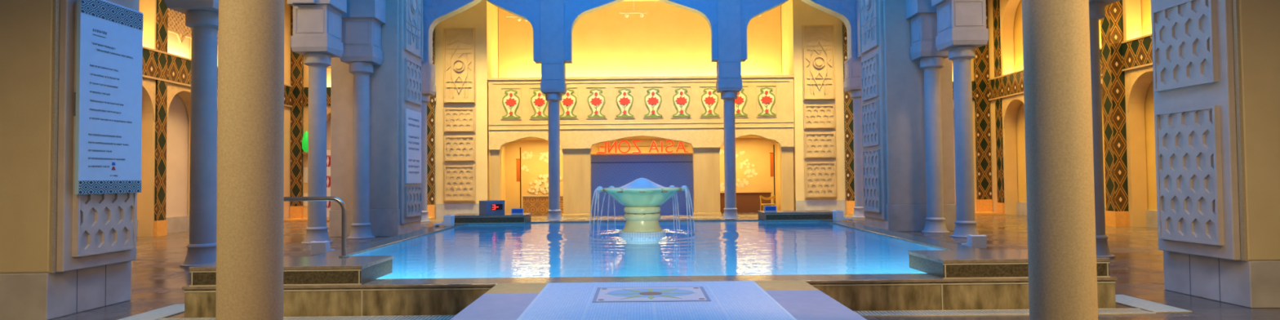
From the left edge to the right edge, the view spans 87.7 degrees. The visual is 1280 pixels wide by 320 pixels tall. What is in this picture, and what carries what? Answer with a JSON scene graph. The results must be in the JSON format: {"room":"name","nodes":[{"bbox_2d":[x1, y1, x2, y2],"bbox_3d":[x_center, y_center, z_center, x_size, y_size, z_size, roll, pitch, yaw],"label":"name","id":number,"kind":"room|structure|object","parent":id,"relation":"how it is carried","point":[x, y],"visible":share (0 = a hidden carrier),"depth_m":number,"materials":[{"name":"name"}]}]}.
{"room":"spa","nodes":[
{"label":"spa","id":0,"kind":"room"},
{"bbox_2d":[138,0,217,217],"bbox_3d":[-13.664,-2.354,15.382,0.160,8.700,20.700,-1,-2,0],"label":"wall","id":1,"kind":"structure","parent":0,"point":[177,127],"depth_m":19.58,"materials":[{"name":"paint"}]},
{"bbox_2d":[136,0,291,236],"bbox_3d":[-13.354,-2.357,15.383,0.420,8.700,20.700,-1,-2,0],"label":"wall","id":2,"kind":"structure","parent":0,"point":[145,199],"depth_m":18.07,"materials":[{"name":"paint"}]},
{"bbox_2d":[142,76,155,121],"bbox_3d":[-13.132,-1.628,17.245,0.019,1.140,1.600,-1,-2,0],"label":"trim","id":3,"kind":"structure","parent":2,"relation":"attached to","point":[148,84],"depth_m":17.91,"materials":[{"name":"stone"}]},
{"bbox_2d":[153,0,168,236],"bbox_3d":[-13.111,-2.281,18.283,0.078,8.700,0.400,-1,-2,0],"label":"pilaster","id":4,"kind":"object","parent":2,"relation":"attached to","point":[160,223],"visible":1,"depth_m":18.21,"materials":[{"name":"tile"}]},
{"bbox_2d":[136,215,189,236],"bbox_3d":[-13.511,1.762,15.021,0.055,0.450,20.200,-1,-2,0],"label":"baseboard","id":5,"kind":"structure","parent":2,"relation":"attached to","point":[178,224],"depth_m":19.45,"materials":[{"name":"grey stone"}]},
{"bbox_2d":[166,82,191,122],"bbox_3d":[-13.137,-1.573,19.294,0.019,1.140,1.600,-1,-2,0],"label":"trim","id":6,"kind":"structure","parent":2,"relation":"attached to","point":[173,89],"depth_m":18.73,"materials":[{"name":"stone"}]},
{"bbox_2d":[167,8,191,43],"bbox_3d":[-13.333,-4.285,19.367,0.062,1.780,1.570,-1,-2,0],"label":"lattice","id":7,"kind":"object","parent":2,"relation":"attached to","point":[188,34],"visible":0.37,"depth_m":19.24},
{"bbox_2d":[142,45,292,106],"bbox_3d":[-13.120,-2.666,15.142,0.048,0.700,20.200,-1,-2,0],"label":"trim","id":8,"kind":"structure","parent":2,"relation":"attached to","point":[179,69],"depth_m":18.76,"materials":[{"name":"tile"}]},
{"bbox_2d":[291,0,315,4],"bbox_3d":[-7.714,-5.253,12.956,0.500,3.190,8.880,-1,-2,0],"label":"wall","id":9,"kind":"structure","parent":0,"point":[295,2],"depth_m":15.23,"materials":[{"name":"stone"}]},
{"bbox_2d":[326,66,330,217],"bbox_3d":[-10.647,-2.102,25.758,5.850,8.700,0.160,-1,-2,0],"label":"wall","id":10,"kind":"structure","parent":0,"point":[328,71],"depth_m":25.65,"materials":[{"name":"paint"}]},
{"bbox_2d":[302,26,435,218],"bbox_3d":[-10.646,-2.110,25.448,5.850,8.700,0.420,-1,-2,0],"label":"wall","id":11,"kind":"structure","parent":0,"point":[305,108],"depth_m":25.21,"materials":[{"name":"paint"}]},
{"bbox_2d":[289,6,303,218],"bbox_3d":[-12.940,-2.096,25.154,0.420,8.700,0.145,-1,-2,0],"label":"pilaster","id":12,"kind":"object","parent":11,"relation":"attached to","point":[297,60],"visible":0.78,"depth_m":25.07,"materials":[{"name":"tile"}]},
{"bbox_2d":[302,131,307,155],"bbox_3d":[-12.536,-0.622,25.052,0.300,0.920,0.300,-1,-2,0],"label":"lamp","id":13,"kind":"object","parent":11,"relation":"attached to","point":[304,140],"visible":0.73,"depth_m":24.94,"materials":[{"name":"green glass"}]},
{"bbox_2d":[283,217,433,221],"bbox_3d":[-10.378,2.188,24.667,5.300,0.060,0.890,-1,-2,0],"label":"trim","id":14,"kind":"structure","parent":11,"relation":"attached to","point":[430,218],"depth_m":24.21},
{"bbox_2d":[302,87,435,106],"bbox_3d":[-10.448,-2.418,25.221,5.450,0.700,0.048,-1,-2,0],"label":"trim","id":15,"kind":"structure","parent":11,"relation":"attached to","point":[305,90],"depth_m":25.19,"materials":[{"name":"tile"}]},
{"bbox_2d":[426,27,435,218],"bbox_3d":[-8.040,-2.143,25.168,0.580,8.700,0.145,-1,-2,0],"label":"pilaster","id":16,"kind":"object","parent":11,"relation":"attached to","point":[430,105],"visible":0.44,"depth_m":25.07,"materials":[{"name":"stone"}]},
{"bbox_2d":[435,0,506,213],"bbox_3d":[-6.750,-2.117,26.949,1.950,8.720,3.400,-1,-2,0],"label":"wall","id":17,"kind":"structure","parent":0,"point":[482,16],"depth_m":25.28,"materials":[{"name":"paint"}]},
{"bbox_2d":[435,203,479,218],"bbox_3d":[-6.717,1.920,25.124,1.930,0.550,0.029,-1,-2,0],"label":"baseboard","id":18,"kind":"structure","parent":17,"relation":"attached to","point":[442,210],"depth_m":25.11,"materials":[{"name":"grey stone"}]},
{"bbox_2d":[443,27,475,103],"bbox_3d":[-6.844,-3.568,25.230,1.200,2.870,0.110,-1,-2,0],"label":"carved panel","id":19,"kind":"object","parent":17,"relation":"attached to","point":[459,43],"visible":1,"depth_m":25.20,"materials":[{"name":"stone"}]},
{"bbox_2d":[443,164,475,201],"bbox_3d":[-6.801,0.875,25.123,1.200,1.400,0.085,-1,-2,0],"label":"carved panel","id":20,"kind":"object","parent":17,"relation":"attached to","point":[459,180],"visible":1,"depth_m":25.09,"materials":[{"name":"stone"}]},
{"bbox_2d":[443,135,475,162],"bbox_3d":[-6.814,-0.429,25.158,1.200,1.010,0.085,-1,-2,0],"label":"carved panel","id":21,"kind":"object","parent":17,"relation":"attached to","point":[456,148],"visible":1,"depth_m":25.13,"materials":[{"name":"stone"}]},
{"bbox_2d":[443,106,475,133],"bbox_3d":[-6.824,-1.514,25.187,1.200,0.960,0.085,-1,-2,0],"label":"carved panel","id":22,"kind":"object","parent":17,"relation":"attached to","point":[455,119],"visible":1,"depth_m":25.16,"materials":[{"name":"stone"}]},
{"bbox_2d":[497,0,782,77],"bbox_3d":[0.008,-3.770,27.412,11.600,5.520,0.200,-1,-2,0],"label":"wall","id":23,"kind":"structure","parent":0,"point":[668,40],"depth_m":27.34,"materials":[{"name":"paint"}]},
{"bbox_2d":[520,135,759,140],"bbox_3d":[0.035,-0.976,27.147,11.600,0.080,2.980,-1,-2,0],"label":"ceiling","id":24,"kind":"structure","parent":0,"point":[629,138],"depth_m":27.98,"materials":[{"name":"paint"}]},
{"bbox_2d":[423,0,857,63],"bbox_3d":[0.008,-5.044,23.395,18.000,3.190,0.500,-1,-2,0],"label":"wall","id":25,"kind":"structure","parent":0,"point":[531,9],"depth_m":23.15,"materials":[{"name":"white paint"}]},
{"bbox_2d":[426,0,853,62],"bbox_3d":[-0.004,-4.731,23.124,14.740,2.549,0.024,-1,-2,0],"label":"trim","id":26,"kind":"structure","parent":25,"relation":"attached to","point":[471,1],"depth_m":23.11,"materials":[{"name":"stone"}]},
{"bbox_2d":[534,0,746,61],"bbox_3d":[0.023,-5.034,23.396,7.350,3.170,0.601,-1,-2,0],"label":"trim","id":27,"kind":"structure","parent":25,"relation":"attached to","point":[552,11],"depth_m":23.08,"materials":[{"name":"paint"}]},
{"bbox_2d":[505,137,777,213],"bbox_3d":[0.046,0.625,28.669,16.000,3.200,0.150,-1,-2,0],"label":"wall","id":28,"kind":"structure","parent":0,"point":[757,150],"depth_m":28.61,"materials":[{"name":"paint"}]},
{"bbox_2d":[520,145,562,195],"bbox_3d":[-4.182,0.444,28.557,1.906,2.114,0.059,-1,-2,0],"label":"mural","id":29,"kind":"object","parent":28,"relation":"attached to","point":[544,190],"visible":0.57,"depth_m":28.54,"materials":[{"name":"yellow paint"}]},
{"bbox_2d":[720,146,758,192],"bbox_3d":[4.122,0.392,28.599,1.889,2.019,0.022,-1,-2,0],"label":"mural","id":30,"kind":"object","parent":28,"relation":"attached to","point":[748,171],"visible":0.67,"depth_m":28.59,"materials":[{"name":"yellow paint"}]},
{"bbox_2d":[50,212,1279,319],"bbox_3d":[0.107,2.313,13.443,30.000,1.000,35.000,-1,-2,0],"label":"floor","id":31,"kind":"structure","parent":0,"point":[157,279],"depth_m":10.97,"materials":[{"name":"stone"}]},
{"bbox_2d":[0,0,138,319],"bbox_3d":[-8.143,-2.613,7.762,3.960,8.700,1.180,-1,-2,0],"label":"pier","id":32,"kind":"object","parent":31,"relation":"on","point":[63,252],"visible":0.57,"depth_m":7.16,"materials":[{"name":"beige paint"}]},
{"bbox_2d":[74,0,142,194],"bbox_3d":[-6.120,-0.718,7.713,0.048,2.210,0.915,-1,-2,0],"label":"notice board","id":33,"kind":"object","parent":32,"relation":"attached to","point":[109,53],"visible":1,"depth_m":7.65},
{"bbox_2d":[118,303,184,319],"bbox_3d":[-5.301,1.696,7.393,0.400,0.012,1.000,-1,-2,0],"label":"stone threshold","id":34,"kind":"object","parent":31,"relation":"on","point":[162,313],"visible":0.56,"depth_m":7.32,"materials":[{"name":"white stone"}]},
{"bbox_2d":[164,0,218,267],"bbox_3d":[-7.696,-1.658,11.778,0.980,7.000,0.900,-1,-2,0],"label":"stone column","id":35,"kind":"structure","parent":31,"relation":"on","point":[202,16],"depth_m":11.58,"materials":[{"name":"beige stone"}]},
{"bbox_2d":[215,0,284,319],"bbox_3d":[-2.760,-1.146,4.745,0.826,5.500,0.826,-1,-2,0],"label":"round column","id":36,"kind":"structure","parent":31,"relation":"on","point":[250,209],"depth_m":4.55,"materials":[{"name":"stone"}]},
{"bbox_2d":[156,315,455,319],"bbox_3d":[-3.310,1.664,6.964,3.540,0.014,0.230,-1,-2,0],"label":"channel","id":37,"kind":"object","parent":31,"relation":"on","point":[410,317],"visible":0.65,"depth_m":7.00,"materials":[{"name":"beige stone"}]},
{"bbox_2d":[287,0,346,244],"bbox_3d":[-7.607,-1.552,15.727,0.980,7.000,0.900,-1,-2,0],"label":"stone column","id":38,"kind":"structure","parent":31,"relation":"on","point":[317,28],"depth_m":15.51,"materials":[{"name":"beige stone"}]},
{"bbox_2d":[310,240,334,254],"bbox_3d":[-6.318,1.738,13.294,0.300,0.266,0.434,-1,-2,0],"label":"stool","id":39,"kind":"object","parent":31,"relation":"on","point":[317,246],"visible":0.78,"depth_m":13.09,"materials":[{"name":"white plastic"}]},
{"bbox_2d":[326,149,330,221],"bbox_3d":[-11.239,0.908,24.379,0.720,2.620,0.350,-1,-2,0],"label":"banner","id":40,"kind":"object","parent":31,"relation":"on","point":[328,151],"visible":0.23,"depth_m":24.36,"materials":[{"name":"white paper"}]},
{"bbox_2d":[339,0,386,239],"bbox_3d":[-7.090,-1.524,16.958,0.980,7.000,0.720,-1,-2,0],"label":"stone column","id":41,"kind":"structure","parent":31,"relation":"on","point":[361,26],"depth_m":16.73,"materials":[{"name":"beige stone"}]},
{"bbox_2d":[328,0,422,237],"bbox_3d":[-7.124,-2.340,18.226,1.895,8.700,1.790,-1,-2,0],"label":"pier","id":42,"kind":"object","parent":31,"relation":"on","point":[396,84],"visible":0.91,"depth_m":17.33,"materials":[{"name":"stone"}]},
{"bbox_2d":[404,108,421,183],"bbox_3d":[-6.190,-0.353,18.220,0.053,1.990,1.200,-1,-2,0],"label":"notice","id":43,"kind":"object","parent":42,"relation":"attached to","point":[412,118],"visible":1,"depth_m":18.11,"materials":[{"name":"white paper"}]},
{"bbox_2d":[420,62,435,222],"bbox_3d":[-7.630,-0.613,23.256,0.826,5.530,0.723,-1,-2,0],"label":"stone column","id":44,"kind":"structure","parent":31,"relation":"on","point":[428,87],"depth_m":23.09,"materials":[{"name":"stone"}]},
{"bbox_2d":[515,146,521,208],"bbox_3d":[-4.955,0.858,27.186,0.205,2.750,0.055,-1,-2,0],"label":"banner","id":45,"kind":"object","parent":31,"relation":"on","point":[517,161],"visible":0.88,"depth_m":27.18,"materials":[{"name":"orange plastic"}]},
{"bbox_2d":[522,195,563,214],"bbox_3d":[-3.689,1.842,27.395,2.240,0.770,0.350,-1,-2,0],"label":"dado","id":46,"kind":"object","parent":31,"relation":"on","point":[535,204],"visible":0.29,"depth_m":27.25,"materials":[{"name":"brown wood"}]},
{"bbox_2d":[540,60,566,220],"bbox_3d":[-3.000,-0.657,23.270,0.826,5.530,0.723,-1,-2,0],"label":"stone column","id":47,"kind":"structure","parent":31,"relation":"on","point":[553,83],"depth_m":23.05,"materials":[{"name":"stone"}]},
{"bbox_2d":[487,75,794,217],"bbox_3d":[0.060,-0.514,25.396,11.590,5.300,0.495,-1,-2,0],"label":"facade","id":48,"kind":"object","parent":31,"relation":"on","point":[705,135],"visible":0.77,"depth_m":25.20,"materials":[{"name":"paint"}]},
{"bbox_2d":[500,87,521,119],"bbox_3d":[-4.874,-2.133,25.192,0.780,1.200,0.022,-1,-2,0],"label":"tile panel","id":49,"kind":"object","parent":48,"relation":"attached to","point":[510,101],"visible":1,"depth_m":25.19,"materials":[{"name":"tile"}]},
{"bbox_2d":[528,87,548,119],"bbox_3d":[-3.800,-2.143,25.195,0.780,1.200,0.022,-1,-2,0],"label":"tile panel","id":50,"kind":"object","parent":48,"relation":"attached to","point":[539,103],"visible":0.88,"depth_m":25.19,"materials":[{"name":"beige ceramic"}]},
{"bbox_2d":[559,87,577,119],"bbox_3d":[-2.726,-2.153,25.198,0.780,1.200,0.022,-1,-2,0],"label":"tile panel","id":51,"kind":"object","parent":48,"relation":"attached to","point":[568,101],"visible":0.83,"depth_m":25.19,"materials":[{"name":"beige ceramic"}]},
{"bbox_2d":[586,86,606,118],"bbox_3d":[-1.652,-2.163,25.201,0.780,1.200,0.022,-1,-2,0],"label":"tile panel","id":52,"kind":"object","parent":48,"relation":"attached to","point":[596,100],"visible":1,"depth_m":25.20,"materials":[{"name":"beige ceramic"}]},
{"bbox_2d":[613,86,635,118],"bbox_3d":[-0.578,-2.174,25.205,0.780,1.200,0.022,-1,-2,0],"label":"tile panel","id":53,"kind":"object","parent":48,"relation":"attached to","point":[624,100],"visible":1,"depth_m":25.20,"materials":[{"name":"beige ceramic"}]},
{"bbox_2d":[595,140,688,154],"bbox_3d":[0.081,-0.495,25.760,3.559,0.533,0.087,-1,-2,0],"label":"sign","id":54,"kind":"object","parent":48,"relation":"attached to","point":[633,141],"visible":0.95,"depth_m":25.73,"materials":[{"name":"plastic"}]},
{"bbox_2d":[642,86,663,118],"bbox_3d":[0.495,-2.184,25.208,0.780,1.200,0.022,-1,-2,0],"label":"tile panel","id":55,"kind":"object","parent":48,"relation":"attached to","point":[652,100],"visible":1,"depth_m":25.20,"materials":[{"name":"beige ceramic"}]},
{"bbox_2d":[671,85,692,117],"bbox_3d":[1.569,-2.194,25.211,0.780,1.200,0.022,-1,-2,0],"label":"tile panel","id":56,"kind":"object","parent":48,"relation":"attached to","point":[681,100],"visible":1,"depth_m":25.20,"materials":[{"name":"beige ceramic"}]},
{"bbox_2d":[699,85,719,117],"bbox_3d":[2.643,-2.204,25.214,0.780,1.200,0.022,-1,-2,0],"label":"tile panel","id":57,"kind":"object","parent":48,"relation":"attached to","point":[709,100],"visible":0.98,"depth_m":25.21,"materials":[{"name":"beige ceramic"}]},
{"bbox_2d":[734,85,748,117],"bbox_3d":[3.717,-2.215,25.217,0.780,1.200,0.022,-1,-2,0],"label":"tile panel","id":58,"kind":"object","parent":48,"relation":"attached to","point":[740,103],"visible":0.62,"depth_m":25.21,"materials":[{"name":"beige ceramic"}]},
{"bbox_2d":[755,84,777,116],"bbox_3d":[4.791,-2.225,25.221,0.780,1.200,0.022,-1,-2,0],"label":"tile panel","id":59,"kind":"object","parent":48,"relation":"attached to","point":[766,99],"visible":1,"depth_m":25.22,"materials":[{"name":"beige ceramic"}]},
{"bbox_2d":[591,152,693,215],"bbox_3d":[0.097,0.949,26.059,4.080,2.410,0.190,-1,-2,0],"label":"screen","id":60,"kind":"object","parent":31,"relation":"on","point":[607,170],"visible":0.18,"depth_m":25.99,"materials":[{"name":"fabric"}]},
{"bbox_2d":[182,218,1117,317],"bbox_3d":[0.108,2.096,12.523,10.056,1.285,10.790,-1,-2,0],"label":"swimming pool","id":61,"kind":"object","parent":31,"relation":"in","point":[884,291],"visible":0.24,"depth_m":7.17,"materials":[{"name":"tile"}]},
{"bbox_2d":[188,255,393,286],"bbox_3d":[-3.911,1.256,7.611,1.850,0.205,0.935,-1,-2,0],"label":"step","id":62,"kind":"structure","parent":61,"relation":"on","point":[357,269],"depth_m":7.16,"materials":[{"name":"stone"}]},
{"bbox_2d":[284,196,348,257],"bbox_3d":[-4.101,0.802,7.950,1.250,0.726,0.110,-1,-2,0],"label":"handrail","id":63,"kind":"object","parent":62,"relation":"on","point":[338,200],"visible":0.49,"depth_m":7.93,"materials":[{"name":"metal"}]},
{"bbox_2d":[433,214,454,226],"bbox_3d":[-4.732,1.464,16.104,0.434,0.266,0.300,-1,-2,0],"label":"stool","id":64,"kind":"object","parent":61,"relation":"on","point":[448,220],"visible":1,"depth_m":15.95,"materials":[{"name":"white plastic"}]},
{"bbox_2d":[453,213,531,223],"bbox_3d":[-3.887,1.522,17.430,1.950,0.205,0.950,-1,-2,0],"label":"step","id":65,"kind":"structure","parent":61,"relation":"on","point":[506,217],"depth_m":16.97,"materials":[{"name":"grey stone"}]},
{"bbox_2d":[479,200,504,214],"bbox_3d":[-3.859,1.238,17.395,0.530,0.360,0.439,1,-2,-40],"label":"display box","id":66,"kind":"object","parent":65,"relation":"on","point":[489,206],"visible":1,"depth_m":17.23,"materials":[{"name":"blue plastic"}]},
{"bbox_2d":[596,177,688,237],"bbox_3d":[0.062,1.507,13.375,1.725,2.300,1.683,0,-2,-24],"label":"fountain","id":67,"kind":"object","parent":61,"relation":"in","point":[642,197],"visible":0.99,"depth_m":13.03,"materials":[{"name":"ceramic"}]},
{"bbox_2d":[588,188,599,235],"bbox_3d":[-0.881,1.043,13.344,0.149,0.956,0.373,-1,-2,27],"label":"water stream","id":68,"kind":"object","parent":67,"relation":"attached to","point":[596,192],"visible":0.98,"depth_m":13.37,"materials":[{"name":"clear liquid"}]},
{"bbox_2d":[599,192,615,232],"bbox_3d":[-0.665,1.058,13.972,0.373,0.956,0.149,0,-2,-21],"label":"water stream","id":69,"kind":"object","parent":67,"relation":"attached to","point":[604,193],"visible":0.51,"depth_m":14.00,"materials":[{"name":"clear liquid"}]},
{"bbox_2d":[599,186,684,206],"bbox_3d":[0.042,0.745,13.385,1.722,0.375,1.722,-1,-2,0],"label":"bowl","id":70,"kind":"object","parent":67,"relation":"on","point":[626,196],"depth_m":12.90,"materials":[{"name":"green ceramic"}]},
{"bbox_2d":[671,193,679,231],"bbox_3d":[0.712,1.046,14.021,0.149,0.956,0.373,0,-2,-15],"label":"water stream","id":71,"kind":"object","parent":67,"relation":"attached to","point":[676,194],"visible":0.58,"depth_m":14.00,"materials":[{"name":"clear liquid"}]},
{"bbox_2d":[684,188,694,235],"bbox_3d":[0.972,1.027,13.410,0.149,0.956,0.373,-1,-2,27],"label":"water stream","id":72,"kind":"object","parent":67,"relation":"attached to","point":[686,192],"visible":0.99,"depth_m":13.37,"materials":[{"name":"clear liquid"}]},
{"bbox_2d":[349,220,942,279],"bbox_3d":[0.102,1.483,12.490,9.092,0.021,9.842,-1,-2,0],"label":"pool water","id":73,"kind":"object","parent":61,"relation":"in","point":[753,247],"visible":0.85,"depth_m":10.39,"materials":[{"name":"blue liquid"}]},
{"bbox_2d":[757,209,832,220],"bbox_3d":[4.102,1.446,17.453,1.870,0.205,0.950,-1,-2,0],"label":"step","id":74,"kind":"structure","parent":61,"relation":"on","point":[818,215],"depth_m":16.99,"materials":[{"name":"grey stone"}]},
{"bbox_2d":[764,205,777,211],"bbox_3d":[3.406,1.274,17.406,0.320,0.150,0.070,-1,-2,0],"label":"box","id":75,"kind":"object","parent":74,"relation":"on","point":[766,208],"visible":1,"depth_m":17.38,"materials":[{"name":"blue plastic"}]},
{"bbox_2d":[832,209,853,221],"bbox_3d":[5.042,1.383,16.582,0.434,0.266,0.300,-1,-2,0],"label":"stool","id":76,"kind":"object","parent":61,"relation":"on","point":[837,215],"visible":1,"depth_m":16.43,"materials":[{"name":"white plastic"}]},
{"bbox_2d":[907,248,1110,279],"bbox_3d":[4.159,1.180,7.635,1.810,0.205,0.935,-1,-2,0],"label":"step","id":77,"kind":"structure","parent":61,"relation":"on","point":[943,264],"depth_m":7.18,"materials":[{"name":"stone"}]},
{"bbox_2d":[449,280,866,319],"bbox_3d":[0.126,1.392,4.152,3.280,0.338,5.975,-1,-2,0],"label":"walkway","id":78,"kind":"object","parent":31,"relation":"on","point":[797,300],"visible":1,"depth_m":5.83,"materials":[{"name":"white tile"}]},
{"bbox_2d":[591,286,711,302],"bbox_3d":[0.103,1.281,6.388,1.070,0.008,0.800,-1,-2,0],"label":"mosaic emblem","id":79,"kind":"object","parent":78,"relation":"on","point":[655,294],"visible":1,"depth_m":6.33,"materials":[{"name":"white tile"}]},
{"bbox_2d":[715,58,742,218],"bbox_3d":[3.129,-0.715,23.288,0.826,5.530,0.723,-1,-2,0],"label":"stone column","id":80,"kind":"structure","parent":31,"relation":"on","point":[729,82],"depth_m":23.07,"materials":[{"name":"stone"}]},
{"bbox_2d":[720,191,771,213],"bbox_3d":[4.310,1.750,27.570,2.160,0.810,0.650,-1,-2,0],"label":"dado","id":81,"kind":"object","parent":31,"relation":"on","point":[745,202],"depth_m":27.27,"materials":[{"name":"brown wood"}]},
{"bbox_2d":[759,195,776,210],"bbox_3d":[5.044,1.751,26.196,0.604,0.723,0.480,-1,-2,0],"label":"chair","id":82,"kind":"object","parent":31,"relation":"on","point":[773,196],"visible":0.85,"depth_m":26.36,"materials":[{"name":"wood"}]},
{"bbox_2d":[769,144,775,204],"bbox_3d":[5.365,0.755,27.017,0.205,2.750,0.055,-1,-2,0],"label":"banner","id":83,"kind":"object","parent":31,"relation":"on","point":[771,154],"visible":0.88,"depth_m":27.01,"materials":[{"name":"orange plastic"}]},
{"bbox_2d":[843,57,865,217],"bbox_3d":[7.669,-0.759,23.301,0.826,5.530,0.723,-1,-2,0],"label":"stone column","id":84,"kind":"structure","parent":31,"relation":"on","point":[852,66],"depth_m":23.11,"materials":[{"name":"beige stone"}]},
{"bbox_2d":[858,0,955,231],"bbox_3d":[7.220,-2.476,18.268,1.895,8.700,1.790,-1,-2,0],"label":"pier","id":85,"kind":"object","parent":31,"relation":"on","point":[892,83],"visible":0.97,"depth_m":17.39,"materials":[{"name":"stone"}]},
{"bbox_2d":[906,0,949,233],"bbox_3d":[7.459,-1.662,17.002,0.980,7.000,0.720,-1,-2,0],"label":"stone column","id":86,"kind":"structure","parent":31,"relation":"on","point":[923,16],"depth_m":16.80,"materials":[{"name":"stone"}]},
{"bbox_2d":[931,0,988,238],"bbox_3d":[7.583,-1.700,15.672,0.980,7.000,0.900,-1,-2,0],"label":"stone column","id":87,"kind":"structure","parent":31,"relation":"on","point":[962,28],"depth_m":15.46,"materials":[{"name":"beige stone"}]},
{"bbox_2d":[961,234,986,248],"bbox_3d":[6.651,1.613,13.282,0.300,0.266,0.434,-1,-2,0],"label":"stool","id":88,"kind":"object","parent":31,"relation":"on","point":[977,241],"visible":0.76,"depth_m":13.07,"materials":[{"name":"white plastic"}]},
{"bbox_2d":[853,307,1155,316],"bbox_3d":[3.550,1.599,6.984,3.540,0.014,0.230,-1,-2,0],"label":"channel","id":89,"kind":"object","parent":31,"relation":"on","point":[1131,310],"visible":0.63,"depth_m":6.96,"materials":[{"name":"beige stone"}]},
{"bbox_2d":[1022,0,1097,319],"bbox_3d":[2.960,-1.200,4.762,0.826,5.500,0.826,-1,-2,0],"label":"round column","id":90,"kind":"structure","parent":31,"relation":"on","point":[1060,160],"depth_m":4.57,"materials":[{"name":"stone"}]},
{"bbox_2d":[1088,0,1119,257],"bbox_3d":[7.923,-1.807,11.825,0.980,7.000,0.900,-1,-2,0],"label":"stone column","id":91,"kind":"structure","parent":31,"relation":"on","point":[1096,7],"depth_m":11.59,"materials":[{"name":"beige stone"}]},
{"bbox_2d":[1115,294,1192,312],"bbox_3d":[5.538,1.592,7.425,0.400,0.012,1.000,-1,-2,0],"label":"stone threshold","id":92,"kind":"object","parent":31,"relation":"on","point":[1144,304],"visible":0.76,"depth_m":7.27,"materials":[{"name":"white stone"}]},
{"bbox_2d":[1151,0,1279,308],"bbox_3d":[8.288,-2.769,7.810,3.975,8.700,1.180,-1,-2,0],"label":"pier","id":93,"kind":"object","parent":31,"relation":"on","point":[1216,63],"visible":1,"depth_m":7.34,"materials":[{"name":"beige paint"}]},
{"bbox_2d":[775,0,845,210],"bbox_3d":[6.799,-2.246,26.989,1.950,8.720,3.400,-1,-2,0],"label":"wall","id":94,"kind":"structure","parent":0,"point":[795,14],"depth_m":25.32,"materials":[{"name":"paint"}]},
{"bbox_2d":[801,24,835,100],"bbox_3d":[6.775,-3.698,25.271,1.200,2.870,0.110,-1,-2,0],"label":"carved panel","id":95,"kind":"object","parent":94,"relation":"attached to","point":[818,40],"visible":1,"depth_m":25.25,"materials":[{"name":"stone"}]},
{"bbox_2d":[803,103,835,129],"bbox_3d":[6.795,-1.643,25.228,1.200,0.960,0.085,-1,-2,0],"label":"carved panel","id":96,"kind":"object","parent":94,"relation":"attached to","point":[815,116],"visible":1,"depth_m":25.20,"materials":[{"name":"stone"}]},
{"bbox_2d":[804,131,835,158],"bbox_3d":[6.805,-0.559,25.198,1.200,1.010,0.085,-1,-2,0],"label":"carved panel","id":97,"kind":"object","parent":94,"relation":"attached to","point":[816,144],"visible":1,"depth_m":25.17,"materials":[{"name":"stone"}]},
{"bbox_2d":[804,160,836,198],"bbox_3d":[6.818,0.746,25.163,1.200,1.400,0.085,-1,-2,0],"label":"carved panel","id":98,"kind":"object","parent":94,"relation":"attached to","point":[820,176],"visible":1,"depth_m":25.14,"materials":[{"name":"stone"}]},
{"bbox_2d":[795,200,845,214],"bbox_3d":[6.853,1.791,25.164,1.930,0.550,0.029,-1,-2,0],"label":"baseboard","id":99,"kind":"structure","parent":94,"relation":"attached to","point":[801,205],"depth_m":25.15,"materials":[{"name":"grey stone"}]},
{"bbox_2d":[856,0,861,57],"bbox_3d":[7.763,-5.178,21.199,0.500,3.190,3.880,-1,-2,0],"label":"wall","id":100,"kind":"structure","parent":0,"point":[859,55],"depth_m":22.96,"materials":[{"name":"paint"}]},
{"bbox_2d":[952,57,977,211],"bbox_3d":[10.703,-2.313,25.511,5.850,8.700,0.420,-1,-2,0],"label":"wall","id":101,"kind":"structure","parent":0,"point":[973,100],"depth_m":25.26,"materials":[{"name":"paint"}]},
{"bbox_2d":[842,22,854,214],"bbox_3d":[8.009,-2.296,25.216,0.580,8.700,0.145,-1,-2,0],"label":"pilaster","id":102,"kind":"object","parent":101,"relation":"attached to","point":[848,102],"visible":0.44,"depth_m":25.12,"materials":[{"name":"tile"}]},
{"bbox_2d":[849,211,1001,215],"bbox_3d":[10.521,1.989,24.729,5.300,0.060,0.890,-1,-2,0],"label":"trim","id":103,"kind":"structure","parent":101,"relation":"attached to","point":[975,212],"depth_m":24.29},
{"bbox_2d":[973,0,992,212],"bbox_3d":[12.948,-2.343,25.230,0.520,8.700,0.145,-1,-2,0],"label":"pilaster","id":104,"kind":"object","parent":101,"relation":"attached to","point":[982,113],"visible":0.78,"depth_m":25.15,"materials":[{"name":"tile"}]},
{"bbox_2d":[986,0,1157,226],"bbox_3d":[13.465,-2.612,15.463,0.420,8.700,20.700,-1,-2,0],"label":"wall","id":105,"kind":"structure","parent":0,"point":[1135,117],"depth_m":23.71,"materials":[{"name":"paint"}]},
{"bbox_2d":[992,0,1004,214],"bbox_3d":[13.189,-2.363,24.559,0.078,8.700,0.400,-1,-2,0],"label":"pilaster","id":106,"kind":"object","parent":105,"relation":"attached to","point":[996,8],"visible":0.91,"depth_m":24.49,"materials":[{"name":"tile"}]},
{"bbox_2d":[1002,93,1024,128],"bbox_3d":[13.229,-1.713,23.471,0.019,1.140,1.600,-1,-2,0],"label":"trim","id":107,"kind":"structure","parent":105,"relation":"attached to","point":[1006,100],"depth_m":23.91,"materials":[{"name":"stone"}]},
{"bbox_2d":[987,33,1152,101],"bbox_3d":[13.227,-2.916,15.220,0.048,0.700,20.200,-1,-2,0],"label":"trim","id":108,"kind":"structure","parent":105,"relation":"attached to","point":[1137,52],"depth_m":18.12,"materials":[{"name":"tile"}]},
{"bbox_2d":[1017,201,1157,227],"bbox_3d":[13.703,1.503,15.102,0.055,0.450,20.200,-1,-2,0],"label":"baseboard","id":109,"kind":"structure","parent":105,"relation":"attached to","point":[1151,215],"depth_m":17.93,"materials":[{"name":"grey stone"}]},
{"bbox_2d":[1100,0,1129,226],"bbox_3d":[13.056,-2.528,18.411,0.378,8.700,0.400,-1,-2,0],"label":"pilaster","id":110,"kind":"object","parent":105,"relation":"attached to","point":[1117,213],"visible":1,"depth_m":18.23,"materials":[{"name":"tile"}]},
{"bbox_2d":[1126,65,1152,112],"bbox_3d":[13.246,-1.879,17.323,0.019,1.140,1.600,-1,-2,0],"label":"trim","id":111,"kind":"structure","parent":105,"relation":"attached to","point":[1132,75],"depth_m":17.91,"materials":[{"name":"stone"}]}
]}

